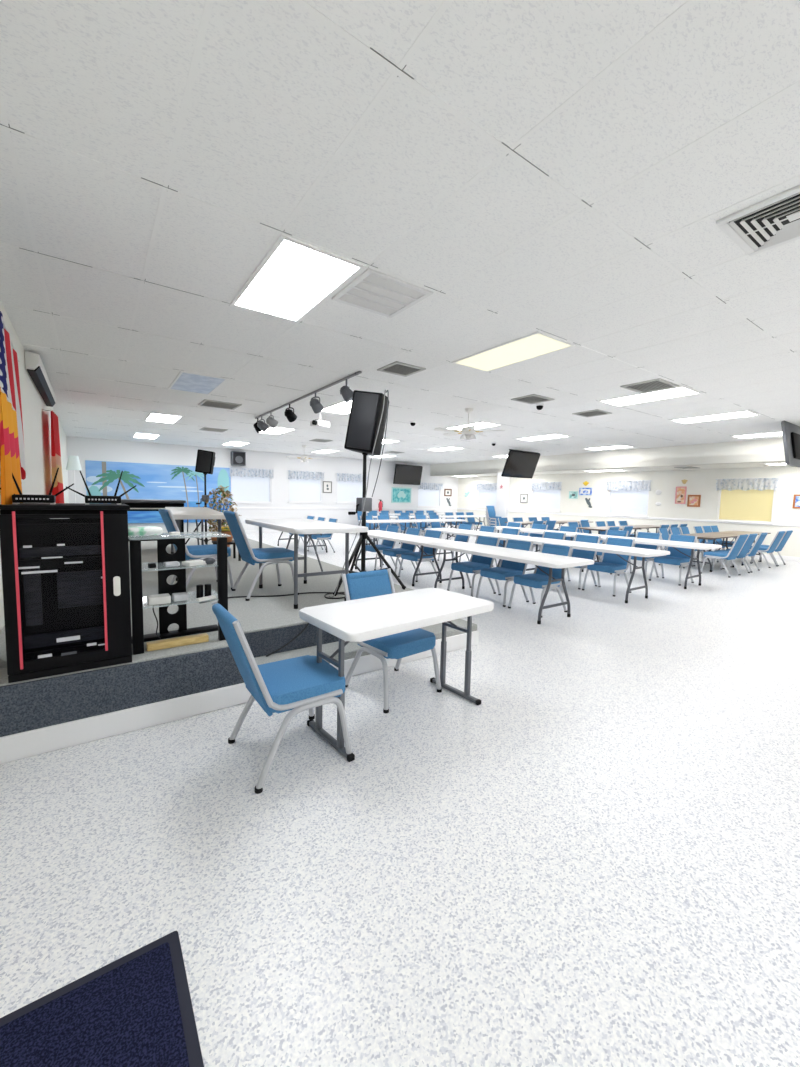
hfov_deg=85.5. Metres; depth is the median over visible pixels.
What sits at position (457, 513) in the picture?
chair
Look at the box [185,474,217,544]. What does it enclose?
speaker stand
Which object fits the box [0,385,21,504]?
flag
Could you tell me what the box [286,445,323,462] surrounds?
ceiling fan
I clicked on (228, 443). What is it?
diffuser
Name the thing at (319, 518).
chair
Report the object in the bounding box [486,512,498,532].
chair
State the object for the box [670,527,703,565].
chair
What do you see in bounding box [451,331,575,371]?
recessed light
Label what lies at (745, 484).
valance
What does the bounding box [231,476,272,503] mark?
window
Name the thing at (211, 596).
paper stack
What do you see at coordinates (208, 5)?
ceiling grid
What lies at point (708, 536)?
wooden table
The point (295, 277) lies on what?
recessed light
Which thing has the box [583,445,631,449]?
recessed light
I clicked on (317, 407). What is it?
spotlight
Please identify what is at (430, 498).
window
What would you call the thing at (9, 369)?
flag
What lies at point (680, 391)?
recessed light
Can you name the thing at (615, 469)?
recessed light
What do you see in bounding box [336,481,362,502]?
window
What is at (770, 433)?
recessed light
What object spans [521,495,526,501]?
print
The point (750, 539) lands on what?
chair
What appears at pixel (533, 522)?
chair
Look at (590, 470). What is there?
diffuser
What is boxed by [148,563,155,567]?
power adapter
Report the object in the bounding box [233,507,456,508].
trim
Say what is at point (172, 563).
box
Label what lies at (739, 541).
chair
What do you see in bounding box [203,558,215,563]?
computer mouse
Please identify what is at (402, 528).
chair
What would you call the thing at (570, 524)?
chair
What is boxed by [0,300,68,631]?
wall
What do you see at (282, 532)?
banquet table
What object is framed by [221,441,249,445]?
recessed light
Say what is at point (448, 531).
banquet table
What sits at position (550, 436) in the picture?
recessed light
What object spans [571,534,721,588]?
banquet table
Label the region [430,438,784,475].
ceiling beam
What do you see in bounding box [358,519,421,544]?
banquet table
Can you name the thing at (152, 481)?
mural
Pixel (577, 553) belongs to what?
chair
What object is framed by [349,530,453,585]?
banquet table
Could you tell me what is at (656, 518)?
trim
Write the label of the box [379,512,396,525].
chair
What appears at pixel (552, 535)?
chair
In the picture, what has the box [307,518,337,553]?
chair
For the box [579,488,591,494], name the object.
framed picture
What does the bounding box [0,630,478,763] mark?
baseboard
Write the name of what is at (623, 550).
banquet table
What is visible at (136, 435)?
recessed light
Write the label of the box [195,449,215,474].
loudspeaker
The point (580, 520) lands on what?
chair
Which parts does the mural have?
sky panel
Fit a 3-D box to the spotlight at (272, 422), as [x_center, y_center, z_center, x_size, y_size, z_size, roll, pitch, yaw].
[-2.415,-2.133,8.165,0.193,0.297,0.219,6,7,43]
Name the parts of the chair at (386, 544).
leg, seat, backrest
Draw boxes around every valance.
[229,467,273,477]
[287,470,324,480]
[337,473,367,481]
[418,482,443,489]
[475,483,496,490]
[530,482,561,490]
[606,480,651,490]
[716,478,779,490]
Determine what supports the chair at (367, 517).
on the floor at (592, 861)
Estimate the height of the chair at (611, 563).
0.857 m
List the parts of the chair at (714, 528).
backrest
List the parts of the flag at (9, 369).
rod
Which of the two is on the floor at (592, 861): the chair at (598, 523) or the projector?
the chair at (598, 523)
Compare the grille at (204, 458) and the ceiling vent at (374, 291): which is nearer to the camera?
the ceiling vent at (374, 291)
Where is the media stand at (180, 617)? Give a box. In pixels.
[129,536,227,654]
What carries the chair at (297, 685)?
on the floor at (592, 861)
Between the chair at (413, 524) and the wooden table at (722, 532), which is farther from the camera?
the chair at (413, 524)
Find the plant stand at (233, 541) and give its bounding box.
[212,540,240,560]
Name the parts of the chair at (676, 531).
backrest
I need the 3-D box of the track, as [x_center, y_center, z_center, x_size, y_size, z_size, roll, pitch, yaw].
[-1.732,-2.195,7.163,0.040,0.030,4.300,-2,6,-35]
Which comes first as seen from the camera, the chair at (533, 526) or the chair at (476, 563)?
the chair at (476, 563)
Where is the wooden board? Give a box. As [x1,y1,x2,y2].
[146,633,208,650]
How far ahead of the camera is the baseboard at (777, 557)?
11.55 m
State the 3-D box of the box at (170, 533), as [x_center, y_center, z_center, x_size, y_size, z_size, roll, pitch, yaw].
[-1.515,0.001,2.911,0.045,0.022,0.055,6,7,43]
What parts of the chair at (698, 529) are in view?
backrest, seat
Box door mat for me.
[0,931,203,1066]
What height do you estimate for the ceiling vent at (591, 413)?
0.016 m
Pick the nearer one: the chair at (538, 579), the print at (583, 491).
the chair at (538, 579)
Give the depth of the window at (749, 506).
12.17 m
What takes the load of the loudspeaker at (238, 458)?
attached to the wall at (93, 449)
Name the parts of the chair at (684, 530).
backrest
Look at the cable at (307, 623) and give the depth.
3.45 m
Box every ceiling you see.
[0,0,799,464]
[430,452,788,477]
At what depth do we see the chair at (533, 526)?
10.68 m
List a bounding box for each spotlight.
[253,418,261,432]
[257,416,268,431]
[266,412,277,428]
[284,404,296,421]
[310,393,323,413]
[340,379,352,402]
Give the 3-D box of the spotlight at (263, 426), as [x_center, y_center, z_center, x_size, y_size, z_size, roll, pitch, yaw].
[-2.734,-2.177,8.614,0.193,0.297,0.219,5,6,37]
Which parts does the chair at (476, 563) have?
leg, seat, leg, backrest, leg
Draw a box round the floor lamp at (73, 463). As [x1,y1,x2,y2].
[66,455,81,502]
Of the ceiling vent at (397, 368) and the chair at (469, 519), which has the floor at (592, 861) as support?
the chair at (469, 519)
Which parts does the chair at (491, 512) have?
backrest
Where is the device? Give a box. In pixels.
[147,593,170,605]
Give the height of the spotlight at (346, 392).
0.306 m
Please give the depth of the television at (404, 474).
19.31 m
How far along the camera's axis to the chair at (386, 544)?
8.81 m
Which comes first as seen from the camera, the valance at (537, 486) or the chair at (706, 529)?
the chair at (706, 529)
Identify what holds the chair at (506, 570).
on the floor at (592, 861)
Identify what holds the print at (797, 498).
attached to the framed picture at (796, 499)
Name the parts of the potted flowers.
pot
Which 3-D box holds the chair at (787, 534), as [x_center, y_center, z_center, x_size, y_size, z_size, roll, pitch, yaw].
[9.150,0.328,10.649,0.549,0.857,0.632,-2,6,-34]
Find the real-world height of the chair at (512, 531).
0.857 m
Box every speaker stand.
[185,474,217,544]
[333,455,405,595]
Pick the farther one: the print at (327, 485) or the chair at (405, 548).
the print at (327, 485)
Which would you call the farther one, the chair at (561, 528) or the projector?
the chair at (561, 528)
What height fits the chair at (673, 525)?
0.857 m
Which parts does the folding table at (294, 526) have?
leg, leg, leg, leg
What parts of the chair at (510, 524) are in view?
backrest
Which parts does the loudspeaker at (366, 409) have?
handle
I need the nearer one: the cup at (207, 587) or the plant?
the cup at (207, 587)
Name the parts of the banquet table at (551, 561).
leg, leg, leg, leg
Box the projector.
[310,412,329,428]
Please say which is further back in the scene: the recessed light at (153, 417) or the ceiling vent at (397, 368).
the recessed light at (153, 417)
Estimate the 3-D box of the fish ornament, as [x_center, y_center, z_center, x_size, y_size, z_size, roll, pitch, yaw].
[6.944,-1.128,15.935,0.024,0.366,0.300,-2,6,-35]
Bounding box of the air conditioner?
[25,351,55,406]
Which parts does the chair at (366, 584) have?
leg, backrest, leg, seat, leg, leg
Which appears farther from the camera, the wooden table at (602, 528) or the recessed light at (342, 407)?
the wooden table at (602, 528)
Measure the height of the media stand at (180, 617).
0.740 m
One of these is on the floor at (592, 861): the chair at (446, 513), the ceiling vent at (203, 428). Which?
the chair at (446, 513)
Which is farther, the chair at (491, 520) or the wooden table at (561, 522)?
the chair at (491, 520)
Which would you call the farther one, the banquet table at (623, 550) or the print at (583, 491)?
the print at (583, 491)
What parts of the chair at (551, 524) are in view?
backrest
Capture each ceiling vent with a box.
[198,399,241,409]
[199,427,226,431]
[309,439,332,441]
[332,268,432,317]
[377,361,425,376]
[511,394,554,403]
[572,409,611,416]
[620,378,678,392]
[674,466,698,468]
[716,185,799,255]
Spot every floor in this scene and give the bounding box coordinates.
[0,523,412,685]
[0,527,799,1066]
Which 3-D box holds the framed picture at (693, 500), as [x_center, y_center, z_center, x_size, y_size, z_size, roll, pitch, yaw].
[8.918,-0.992,13.139,0.030,0.360,0.340,-2,6,-35]
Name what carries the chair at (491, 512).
on the chair at (491, 520)
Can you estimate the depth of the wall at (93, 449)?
16.41 m
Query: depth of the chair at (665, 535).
10.14 m
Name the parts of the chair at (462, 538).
backrest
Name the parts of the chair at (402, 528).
backrest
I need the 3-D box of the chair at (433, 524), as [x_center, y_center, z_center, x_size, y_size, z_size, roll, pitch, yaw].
[1.333,-0.188,14.759,0.549,0.857,0.632,-2,6,-37]
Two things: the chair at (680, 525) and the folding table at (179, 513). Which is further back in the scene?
the chair at (680, 525)
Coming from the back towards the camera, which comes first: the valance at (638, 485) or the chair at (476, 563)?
the valance at (638, 485)
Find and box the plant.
[203,485,241,546]
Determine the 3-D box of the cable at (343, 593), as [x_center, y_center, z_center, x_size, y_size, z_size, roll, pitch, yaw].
[-1.207,0.631,4.337,1.429,0.023,0.298,0,5,-14]
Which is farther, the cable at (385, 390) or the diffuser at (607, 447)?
the diffuser at (607, 447)
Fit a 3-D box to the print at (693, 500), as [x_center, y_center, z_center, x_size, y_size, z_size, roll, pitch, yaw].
[8.924,-0.993,13.143,0.014,0.270,0.250,-2,6,-35]
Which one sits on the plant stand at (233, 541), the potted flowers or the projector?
the potted flowers
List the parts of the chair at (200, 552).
backrest, leg, leg, seat, leg, leg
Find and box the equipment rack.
[0,503,131,682]
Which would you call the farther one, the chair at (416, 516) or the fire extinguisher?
the fire extinguisher
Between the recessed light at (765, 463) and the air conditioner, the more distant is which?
the recessed light at (765, 463)
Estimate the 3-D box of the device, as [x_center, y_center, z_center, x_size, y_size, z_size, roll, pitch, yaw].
[-1.599,0.436,2.870,0.130,0.050,0.100,-2,6,-35]
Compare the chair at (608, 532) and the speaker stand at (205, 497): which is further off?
the chair at (608, 532)
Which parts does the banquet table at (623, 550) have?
leg, leg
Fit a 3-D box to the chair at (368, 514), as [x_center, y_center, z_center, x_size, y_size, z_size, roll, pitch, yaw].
[-0.885,-0.325,15.817,0.549,0.857,0.632,-2,6,-34]
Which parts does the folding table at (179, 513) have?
leg, leg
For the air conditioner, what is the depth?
5.35 m
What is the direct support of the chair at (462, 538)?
on the floor at (592, 861)
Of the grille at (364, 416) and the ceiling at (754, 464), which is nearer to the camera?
the grille at (364, 416)
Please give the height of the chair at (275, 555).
0.857 m
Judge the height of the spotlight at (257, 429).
0.306 m
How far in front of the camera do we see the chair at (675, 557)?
8.00 m
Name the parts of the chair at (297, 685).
backrest, leg, tail panel, leg, seat, leg, leg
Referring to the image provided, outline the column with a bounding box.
[496,473,509,532]
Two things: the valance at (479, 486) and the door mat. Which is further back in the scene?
the valance at (479, 486)
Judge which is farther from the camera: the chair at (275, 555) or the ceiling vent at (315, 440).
the ceiling vent at (315, 440)
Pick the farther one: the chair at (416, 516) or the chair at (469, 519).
the chair at (469, 519)
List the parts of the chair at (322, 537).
seat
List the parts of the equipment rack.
panel, drawer, handle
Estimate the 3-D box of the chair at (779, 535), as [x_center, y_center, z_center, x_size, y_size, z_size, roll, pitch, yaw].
[8.661,0.346,10.303,0.549,0.857,0.632,-2,6,-34]
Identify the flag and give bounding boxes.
[0,311,25,503]
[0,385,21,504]
[42,409,63,502]
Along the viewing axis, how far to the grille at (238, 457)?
15.20 m
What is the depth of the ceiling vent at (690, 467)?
12.40 m
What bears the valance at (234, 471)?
attached to the wall at (93, 449)
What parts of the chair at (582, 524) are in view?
backrest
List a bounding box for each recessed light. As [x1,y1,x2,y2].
[132,433,159,438]
[144,412,182,423]
[168,371,228,394]
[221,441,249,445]
[230,234,365,322]
[259,427,295,434]
[312,449,337,452]
[322,400,351,414]
[369,455,393,457]
[382,439,399,443]
[427,447,464,450]
[447,421,500,430]
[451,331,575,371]
[516,434,570,440]
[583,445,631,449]
[587,469,626,471]
[598,386,701,406]
[671,410,759,423]
[732,431,781,438]
[765,463,785,464]
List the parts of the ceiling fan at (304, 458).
motor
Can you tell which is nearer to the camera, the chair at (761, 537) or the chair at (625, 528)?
the chair at (761, 537)
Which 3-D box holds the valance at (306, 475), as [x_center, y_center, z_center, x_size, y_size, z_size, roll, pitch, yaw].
[-3.653,-2.260,16.920,1.550,0.342,0.065,-2,6,-35]
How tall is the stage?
0.416 m
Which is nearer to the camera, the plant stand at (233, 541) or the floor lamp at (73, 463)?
the plant stand at (233, 541)
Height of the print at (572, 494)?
0.220 m
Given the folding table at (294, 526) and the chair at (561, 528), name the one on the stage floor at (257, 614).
the folding table at (294, 526)
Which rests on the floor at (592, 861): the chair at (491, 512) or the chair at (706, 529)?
the chair at (706, 529)
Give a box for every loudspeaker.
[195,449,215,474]
[231,451,245,465]
[344,390,388,455]
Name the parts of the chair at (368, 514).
backrest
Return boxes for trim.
[0,0,799,464]
[0,47,793,462]
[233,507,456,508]
[457,508,799,526]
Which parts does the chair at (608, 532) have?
backrest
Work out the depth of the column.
16.74 m
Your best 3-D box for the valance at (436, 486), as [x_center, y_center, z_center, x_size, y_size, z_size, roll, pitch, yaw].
[1.459,-2.233,20.548,1.580,0.342,0.065,-2,6,-35]
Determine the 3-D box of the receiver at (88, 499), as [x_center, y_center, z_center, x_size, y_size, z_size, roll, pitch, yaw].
[-1.819,-0.285,2.648,0.364,0.213,0.145,-2,6,-35]
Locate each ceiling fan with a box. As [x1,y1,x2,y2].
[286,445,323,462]
[434,408,504,440]
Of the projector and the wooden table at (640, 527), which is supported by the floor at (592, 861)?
the wooden table at (640, 527)
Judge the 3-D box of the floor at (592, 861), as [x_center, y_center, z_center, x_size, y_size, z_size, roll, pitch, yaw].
[2.037,0.794,9.581,15.780,0.200,19.400,-2,6,-35]
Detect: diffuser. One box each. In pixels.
[223,442,247,445]
[315,450,334,452]
[588,446,628,449]
[589,470,622,471]
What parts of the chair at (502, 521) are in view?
backrest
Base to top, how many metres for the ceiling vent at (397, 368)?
0.016 m
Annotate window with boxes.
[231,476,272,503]
[288,479,322,502]
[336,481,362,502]
[418,489,440,506]
[475,490,496,508]
[530,490,560,511]
[605,490,648,516]
[714,489,774,523]
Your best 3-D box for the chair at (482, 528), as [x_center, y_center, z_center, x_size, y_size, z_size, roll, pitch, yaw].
[1.690,0.271,9.404,0.632,0.857,0.549,-2,6,-34]
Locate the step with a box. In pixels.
[254,619,476,664]
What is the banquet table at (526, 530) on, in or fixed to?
on the floor at (592, 861)
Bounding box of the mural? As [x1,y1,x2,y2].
[85,460,230,522]
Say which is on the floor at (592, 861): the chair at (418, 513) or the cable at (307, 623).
the chair at (418, 513)
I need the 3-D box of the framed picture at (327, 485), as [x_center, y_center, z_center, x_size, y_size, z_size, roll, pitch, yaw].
[-2.938,-1.875,17.514,0.400,0.470,0.030,-2,6,-35]
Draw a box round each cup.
[196,584,202,597]
[204,584,210,596]
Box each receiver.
[0,468,73,503]
[66,471,135,504]
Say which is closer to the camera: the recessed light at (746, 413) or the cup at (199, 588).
the cup at (199, 588)
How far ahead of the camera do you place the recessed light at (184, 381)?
6.17 m
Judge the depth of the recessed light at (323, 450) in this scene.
15.34 m
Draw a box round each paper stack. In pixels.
[182,560,205,565]
[196,595,215,601]
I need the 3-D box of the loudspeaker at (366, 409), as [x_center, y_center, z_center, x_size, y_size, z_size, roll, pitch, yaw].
[-0.328,-1.183,4.691,0.424,0.666,0.397,3,5,21]
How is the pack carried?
on the media stand at (180, 617)
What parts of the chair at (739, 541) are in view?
leg, seat, leg, backrest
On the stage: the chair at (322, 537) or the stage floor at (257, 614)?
the stage floor at (257, 614)
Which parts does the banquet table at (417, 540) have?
leg, leg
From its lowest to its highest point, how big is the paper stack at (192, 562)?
0.026 m
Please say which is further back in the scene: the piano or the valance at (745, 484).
the valance at (745, 484)
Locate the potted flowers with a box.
[221,526,232,541]
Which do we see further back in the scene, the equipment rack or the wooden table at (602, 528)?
the wooden table at (602, 528)
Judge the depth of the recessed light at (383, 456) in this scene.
16.78 m
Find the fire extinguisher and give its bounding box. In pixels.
[378,500,382,511]
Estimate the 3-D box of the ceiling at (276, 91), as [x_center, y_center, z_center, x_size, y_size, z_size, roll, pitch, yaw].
[1.372,-2.377,8.793,13.980,0.200,19.400,-2,6,-35]
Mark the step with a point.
(350, 650)
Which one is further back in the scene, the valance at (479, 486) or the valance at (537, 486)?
the valance at (479, 486)
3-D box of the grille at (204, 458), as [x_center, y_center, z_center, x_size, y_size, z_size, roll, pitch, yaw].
[-3.462,-1.270,7.653,0.220,0.350,0.022,9,4,-6]
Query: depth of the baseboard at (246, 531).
16.25 m
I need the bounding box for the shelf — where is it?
[212,540,234,544]
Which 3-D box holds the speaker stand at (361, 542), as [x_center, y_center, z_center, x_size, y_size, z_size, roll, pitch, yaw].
[-0.476,-0.137,4.847,0.844,1.502,0.791,-2,6,-35]
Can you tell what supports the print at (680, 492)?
attached to the framed picture at (680, 495)
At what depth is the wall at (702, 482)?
13.82 m
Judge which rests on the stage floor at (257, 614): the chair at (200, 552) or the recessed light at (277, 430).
the chair at (200, 552)
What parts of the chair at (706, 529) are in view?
backrest, seat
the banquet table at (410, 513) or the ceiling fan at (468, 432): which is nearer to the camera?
the ceiling fan at (468, 432)
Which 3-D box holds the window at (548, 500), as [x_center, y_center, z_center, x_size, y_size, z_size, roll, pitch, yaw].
[5.896,-1.451,17.476,0.150,1.125,1.450,-2,6,-35]
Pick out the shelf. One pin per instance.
(214, 542)
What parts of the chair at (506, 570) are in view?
leg, leg, seat, leg, backrest, leg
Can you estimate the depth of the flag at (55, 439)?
6.73 m
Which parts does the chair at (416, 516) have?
backrest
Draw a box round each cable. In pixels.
[153,605,160,638]
[199,592,344,602]
[266,623,308,656]
[329,390,385,597]
[372,390,388,496]
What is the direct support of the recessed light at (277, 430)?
in the ceiling at (276, 91)
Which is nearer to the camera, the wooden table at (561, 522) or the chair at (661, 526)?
the chair at (661, 526)
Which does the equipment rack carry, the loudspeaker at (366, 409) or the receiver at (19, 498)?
the receiver at (19, 498)
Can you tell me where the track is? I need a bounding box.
[255,371,361,418]
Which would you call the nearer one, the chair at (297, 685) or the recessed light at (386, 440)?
the chair at (297, 685)
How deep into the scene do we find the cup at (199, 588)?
3.01 m
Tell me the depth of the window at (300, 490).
17.09 m
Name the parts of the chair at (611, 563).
leg, leg, seat, backrest, leg, leg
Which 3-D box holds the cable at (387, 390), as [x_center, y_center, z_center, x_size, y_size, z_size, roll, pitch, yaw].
[-0.174,-0.955,4.604,0.188,1.139,0.224,-2,6,-35]
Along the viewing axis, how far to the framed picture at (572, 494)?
16.42 m
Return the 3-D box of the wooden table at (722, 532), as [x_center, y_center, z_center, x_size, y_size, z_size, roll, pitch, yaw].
[8.526,0.350,10.903,1.836,0.746,0.766,-2,6,-35]
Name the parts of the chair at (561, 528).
backrest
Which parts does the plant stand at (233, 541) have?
leg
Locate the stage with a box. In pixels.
[0,623,338,736]
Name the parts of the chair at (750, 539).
seat, backrest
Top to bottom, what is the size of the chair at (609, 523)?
0.857 m
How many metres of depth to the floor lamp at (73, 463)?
11.02 m
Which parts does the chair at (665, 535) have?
backrest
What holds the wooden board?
on the stage floor at (257, 614)
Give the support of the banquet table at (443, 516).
on the floor at (592, 861)
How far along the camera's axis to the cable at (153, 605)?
3.00 m
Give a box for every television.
[393,462,422,484]
[501,449,540,478]
[781,421,799,467]
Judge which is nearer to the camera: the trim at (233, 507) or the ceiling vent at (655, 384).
the ceiling vent at (655, 384)
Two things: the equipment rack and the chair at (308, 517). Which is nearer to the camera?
the equipment rack
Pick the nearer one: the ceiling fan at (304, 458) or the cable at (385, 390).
the cable at (385, 390)
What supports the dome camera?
attached to the ceiling at (276, 91)
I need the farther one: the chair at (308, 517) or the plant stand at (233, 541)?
the chair at (308, 517)
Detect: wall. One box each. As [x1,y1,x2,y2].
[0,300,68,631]
[66,436,457,529]
[457,466,799,556]
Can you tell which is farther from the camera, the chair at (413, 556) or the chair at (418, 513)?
the chair at (418, 513)
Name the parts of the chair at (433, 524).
backrest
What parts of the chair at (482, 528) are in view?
backrest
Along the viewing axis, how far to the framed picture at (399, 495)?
19.64 m
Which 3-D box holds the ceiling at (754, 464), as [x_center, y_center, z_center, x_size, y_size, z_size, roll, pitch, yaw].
[7.780,-2.090,13.366,2.040,0.200,19.400,-2,6,-35]
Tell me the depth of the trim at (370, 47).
3.27 m
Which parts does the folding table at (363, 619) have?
leg, leg, leg, leg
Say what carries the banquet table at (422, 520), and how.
on the floor at (592, 861)
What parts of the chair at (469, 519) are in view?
backrest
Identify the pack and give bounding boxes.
[128,526,162,535]
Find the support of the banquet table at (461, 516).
on the floor at (592, 861)
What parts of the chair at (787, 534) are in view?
backrest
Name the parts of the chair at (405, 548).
seat, leg, backrest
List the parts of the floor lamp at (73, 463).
lamp shade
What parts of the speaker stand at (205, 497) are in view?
leg, leg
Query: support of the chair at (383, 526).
on the floor at (592, 861)
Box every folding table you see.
[165,507,225,580]
[245,519,367,608]
[299,588,493,761]
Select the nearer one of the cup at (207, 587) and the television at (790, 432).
the cup at (207, 587)
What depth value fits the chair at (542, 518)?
15.32 m
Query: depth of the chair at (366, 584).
3.21 m
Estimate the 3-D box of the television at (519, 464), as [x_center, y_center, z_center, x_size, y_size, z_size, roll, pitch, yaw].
[3.721,-2.181,13.474,1.420,0.873,0.469,-2,6,-35]
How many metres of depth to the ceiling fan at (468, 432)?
7.51 m
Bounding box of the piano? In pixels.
[111,499,185,540]
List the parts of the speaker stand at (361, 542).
leg, crank handle, leg, leg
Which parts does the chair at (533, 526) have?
backrest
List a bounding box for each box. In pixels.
[163,561,179,566]
[169,532,179,535]
[172,592,187,601]
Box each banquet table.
[277,532,327,552]
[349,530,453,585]
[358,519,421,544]
[373,516,414,533]
[410,513,444,527]
[410,519,466,536]
[423,541,593,623]
[425,528,530,566]
[426,515,458,534]
[449,515,485,530]
[491,526,587,540]
[509,537,669,602]
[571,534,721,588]
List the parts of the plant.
pot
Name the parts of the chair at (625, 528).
backrest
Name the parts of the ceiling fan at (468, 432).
blade, blade, motor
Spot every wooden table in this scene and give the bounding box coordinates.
[505,521,559,532]
[554,520,590,529]
[576,526,638,556]
[619,525,669,536]
[679,533,737,571]
[708,531,770,565]
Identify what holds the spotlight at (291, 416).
attached to the track
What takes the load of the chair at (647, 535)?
on the floor at (592, 861)
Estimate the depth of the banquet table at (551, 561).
5.47 m
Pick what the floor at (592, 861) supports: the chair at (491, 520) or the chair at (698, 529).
the chair at (698, 529)
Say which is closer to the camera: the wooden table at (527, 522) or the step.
the step
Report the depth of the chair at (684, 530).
10.81 m
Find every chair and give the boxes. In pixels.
[158,508,233,589]
[211,601,351,793]
[223,510,298,600]
[288,516,314,544]
[298,517,325,549]
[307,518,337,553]
[341,568,441,712]
[357,511,366,525]
[360,516,382,539]
[366,513,377,526]
[366,525,399,569]
[377,515,399,543]
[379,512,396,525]
[380,527,421,572]
[397,515,411,532]
[398,529,442,581]
[400,512,416,532]
[414,512,429,534]
[415,515,427,532]
[428,512,445,527]
[428,515,450,539]
[437,523,472,562]
[445,512,460,528]
[447,535,499,596]
[455,512,472,529]
[459,525,495,566]
[465,512,481,530]
[476,539,533,606]
[486,506,501,525]
[486,509,498,525]
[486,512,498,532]
[495,527,520,566]
[498,518,520,532]
[506,522,521,527]
[508,543,572,617]
[512,517,524,532]
[519,521,543,535]
[528,517,537,526]
[529,524,547,550]
[538,531,565,551]
[541,517,557,530]
[545,520,556,529]
[558,526,577,540]
[566,534,600,589]
[567,522,580,532]
[579,520,588,532]
[580,522,602,540]
[582,537,634,596]
[595,521,605,534]
[595,527,619,560]
[596,529,628,573]
[598,526,633,557]
[606,521,631,536]
[617,532,661,576]
[618,521,633,536]
[649,534,696,585]
[657,525,668,549]
[658,528,692,567]
[661,524,678,549]
[663,524,687,548]
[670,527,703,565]
[680,527,712,564]
[693,526,725,561]
[701,534,748,577]
[702,526,733,550]
[711,525,734,549]
[712,533,757,572]
[722,532,767,572]
[744,531,785,567]
[752,530,792,565]
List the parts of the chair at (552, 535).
backrest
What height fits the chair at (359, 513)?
0.857 m
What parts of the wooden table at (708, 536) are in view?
leg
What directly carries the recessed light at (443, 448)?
in the ceiling at (276, 91)
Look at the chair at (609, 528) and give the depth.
10.29 m
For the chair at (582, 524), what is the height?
0.857 m
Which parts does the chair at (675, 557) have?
leg, seat, backrest, leg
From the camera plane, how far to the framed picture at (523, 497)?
18.31 m
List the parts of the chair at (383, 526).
backrest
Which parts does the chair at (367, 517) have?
backrest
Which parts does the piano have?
lid, panel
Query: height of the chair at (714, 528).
0.857 m
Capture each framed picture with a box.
[323,481,331,492]
[391,487,410,502]
[444,489,451,495]
[520,494,527,502]
[569,491,577,498]
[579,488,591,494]
[675,487,686,503]
[687,495,700,506]
[792,494,799,507]
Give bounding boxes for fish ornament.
[585,498,591,507]
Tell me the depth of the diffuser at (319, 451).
15.36 m
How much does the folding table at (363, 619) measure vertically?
0.740 m
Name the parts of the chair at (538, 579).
leg, leg, seat, leg, backrest, leg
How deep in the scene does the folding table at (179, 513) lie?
5.33 m
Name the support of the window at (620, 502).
in the wall at (702, 482)
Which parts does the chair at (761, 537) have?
backrest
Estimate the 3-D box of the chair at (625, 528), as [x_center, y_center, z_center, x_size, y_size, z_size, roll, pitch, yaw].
[5.452,0.223,10.943,0.549,0.857,0.632,-2,6,-37]
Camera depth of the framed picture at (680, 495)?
13.43 m
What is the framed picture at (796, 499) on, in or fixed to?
attached to the wall at (702, 482)
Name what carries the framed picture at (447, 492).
attached to the wall at (93, 449)
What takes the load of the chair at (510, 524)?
on the floor at (592, 861)
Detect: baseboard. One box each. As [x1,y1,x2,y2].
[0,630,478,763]
[245,525,454,533]
[457,525,799,561]
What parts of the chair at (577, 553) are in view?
leg, backrest, leg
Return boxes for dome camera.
[536,403,543,409]
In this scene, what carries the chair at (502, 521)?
on the floor at (592, 861)
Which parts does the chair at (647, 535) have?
seat, backrest, leg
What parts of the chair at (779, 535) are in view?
seat, leg, backrest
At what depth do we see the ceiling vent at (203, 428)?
10.62 m
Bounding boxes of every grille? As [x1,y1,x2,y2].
[196,451,211,471]
[233,452,244,464]
[346,392,379,449]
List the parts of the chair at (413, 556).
leg, seat, backrest, leg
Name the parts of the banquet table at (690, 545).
leg, leg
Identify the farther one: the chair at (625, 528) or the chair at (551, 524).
the chair at (551, 524)
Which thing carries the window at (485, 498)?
in the wall at (702, 482)
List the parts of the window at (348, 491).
frame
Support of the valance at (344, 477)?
attached to the wall at (93, 449)
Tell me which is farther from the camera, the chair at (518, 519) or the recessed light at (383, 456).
the recessed light at (383, 456)
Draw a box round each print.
[324,482,330,491]
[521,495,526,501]
[570,492,576,497]
[581,489,589,493]
[676,488,684,502]
[689,496,698,504]
[795,496,799,506]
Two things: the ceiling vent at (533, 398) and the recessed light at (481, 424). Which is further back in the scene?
the recessed light at (481, 424)
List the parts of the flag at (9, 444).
rod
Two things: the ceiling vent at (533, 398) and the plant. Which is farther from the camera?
the plant
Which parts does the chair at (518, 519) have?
backrest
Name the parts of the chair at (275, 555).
backrest, leg, tail panel, leg, seat, leg, leg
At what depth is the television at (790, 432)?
8.11 m
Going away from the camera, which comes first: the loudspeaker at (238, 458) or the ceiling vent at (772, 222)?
the ceiling vent at (772, 222)
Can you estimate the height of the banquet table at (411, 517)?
0.746 m
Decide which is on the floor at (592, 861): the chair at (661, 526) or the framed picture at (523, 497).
the chair at (661, 526)
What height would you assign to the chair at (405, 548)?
0.857 m
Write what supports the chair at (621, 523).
on the floor at (592, 861)
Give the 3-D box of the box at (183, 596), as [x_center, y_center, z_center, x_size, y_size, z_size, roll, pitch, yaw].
[-1.504,0.433,2.962,0.090,0.045,0.080,-2,6,-35]
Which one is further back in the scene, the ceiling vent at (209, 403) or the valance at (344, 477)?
the valance at (344, 477)
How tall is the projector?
0.275 m
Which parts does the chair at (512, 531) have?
backrest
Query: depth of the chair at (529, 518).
14.93 m
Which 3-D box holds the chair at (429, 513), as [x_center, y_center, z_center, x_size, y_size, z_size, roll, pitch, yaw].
[1.482,-0.414,17.487,0.549,0.857,0.632,-2,6,-37]

